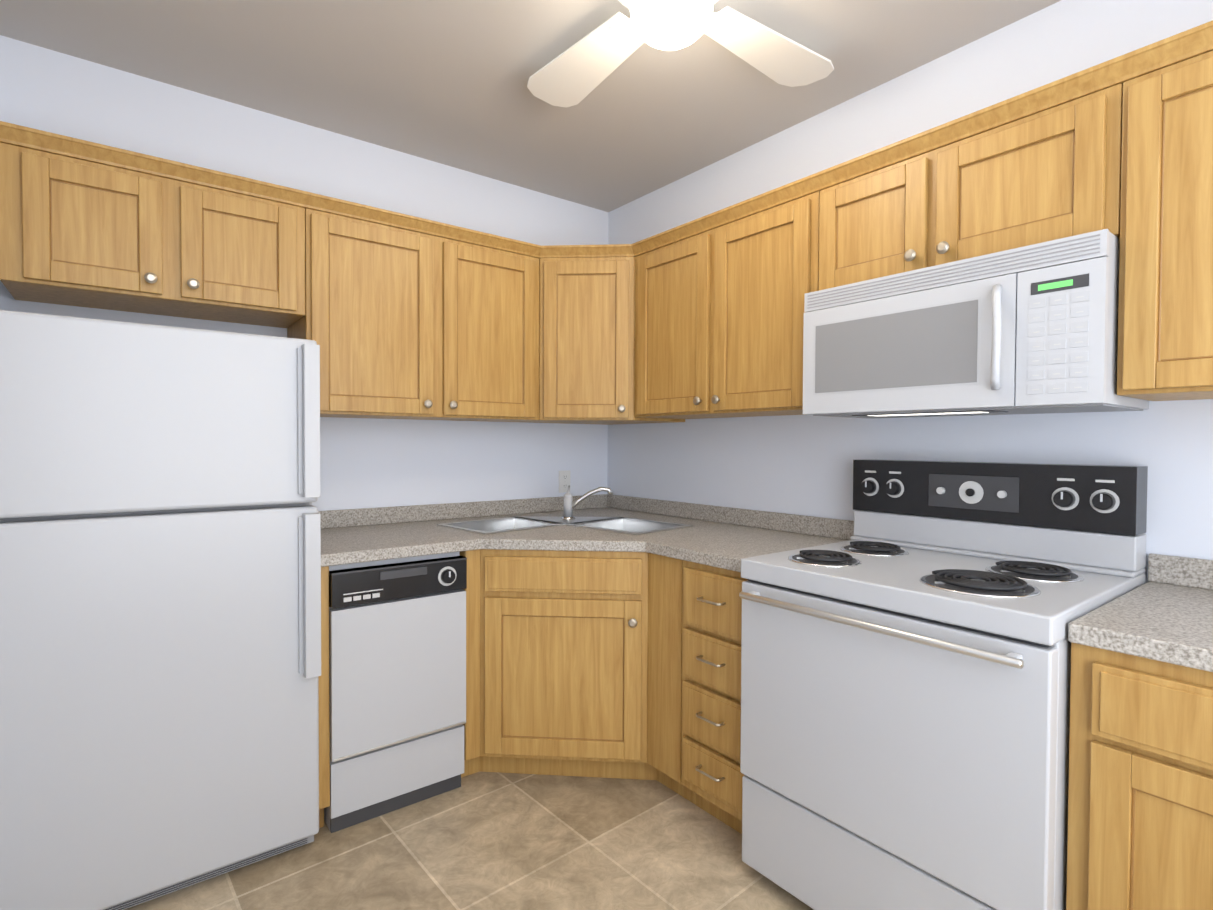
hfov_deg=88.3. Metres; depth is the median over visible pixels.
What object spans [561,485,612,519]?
faucet
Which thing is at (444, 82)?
ceiling
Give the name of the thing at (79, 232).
upper cabinet
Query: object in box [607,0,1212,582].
wall
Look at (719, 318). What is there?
upper cabinet
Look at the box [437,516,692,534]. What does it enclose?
sink
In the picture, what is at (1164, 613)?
countertop
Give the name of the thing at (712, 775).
base cabinet
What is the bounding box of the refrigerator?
[0,310,320,909]
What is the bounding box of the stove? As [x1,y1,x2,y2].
[739,459,1147,909]
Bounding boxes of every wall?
[0,35,607,510]
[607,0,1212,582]
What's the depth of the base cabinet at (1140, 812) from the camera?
1.16 m
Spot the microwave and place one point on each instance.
(1031, 329)
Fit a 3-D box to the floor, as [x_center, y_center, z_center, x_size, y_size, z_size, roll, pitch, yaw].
[0.182,1.295,1.270,2.615,0.100,3.900,-1,1,-38]
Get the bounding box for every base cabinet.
[460,549,695,804]
[681,560,747,833]
[1066,642,1212,909]
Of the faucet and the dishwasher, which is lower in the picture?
the dishwasher
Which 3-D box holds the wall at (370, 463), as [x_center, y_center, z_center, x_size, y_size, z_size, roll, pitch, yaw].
[-0.979,-0.054,2.744,2.615,2.530,0.100,-1,1,-38]
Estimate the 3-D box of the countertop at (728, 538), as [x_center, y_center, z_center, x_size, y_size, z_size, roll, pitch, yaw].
[-0.174,0.315,2.347,1.632,0.324,1.523,-1,1,-38]
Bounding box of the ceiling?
[0,0,1060,211]
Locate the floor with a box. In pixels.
[124,772,813,909]
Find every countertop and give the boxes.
[318,485,854,571]
[1068,553,1212,671]
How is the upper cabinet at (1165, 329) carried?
attached to the wall at (793, 464)
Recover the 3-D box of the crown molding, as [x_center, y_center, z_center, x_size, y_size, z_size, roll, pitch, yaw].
[-0.021,-0.869,1.288,2.085,0.046,2.755,-1,1,-38]
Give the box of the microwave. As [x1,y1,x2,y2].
[803,229,1148,418]
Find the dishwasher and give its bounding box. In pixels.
[318,552,466,832]
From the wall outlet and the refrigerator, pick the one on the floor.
the refrigerator
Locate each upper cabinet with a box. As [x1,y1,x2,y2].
[0,142,304,327]
[287,208,538,421]
[513,257,684,424]
[634,191,819,418]
[819,83,1122,289]
[1117,51,1212,400]
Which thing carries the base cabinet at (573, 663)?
on the floor
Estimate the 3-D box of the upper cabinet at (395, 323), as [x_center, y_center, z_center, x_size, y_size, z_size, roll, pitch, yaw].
[-0.762,-0.514,2.599,0.958,0.720,0.372,-1,1,-38]
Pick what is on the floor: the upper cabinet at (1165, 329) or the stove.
the stove
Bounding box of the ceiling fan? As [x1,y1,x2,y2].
[527,0,833,107]
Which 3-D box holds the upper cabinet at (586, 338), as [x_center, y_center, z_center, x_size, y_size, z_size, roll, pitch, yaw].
[-0.056,-0.518,2.994,0.637,0.720,0.615,-1,1,-38]
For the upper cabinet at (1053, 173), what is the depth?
1.63 m
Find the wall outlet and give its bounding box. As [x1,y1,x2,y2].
[559,470,569,492]
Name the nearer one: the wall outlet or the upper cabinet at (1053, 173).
the upper cabinet at (1053, 173)
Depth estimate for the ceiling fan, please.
1.87 m
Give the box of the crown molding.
[0,20,1212,258]

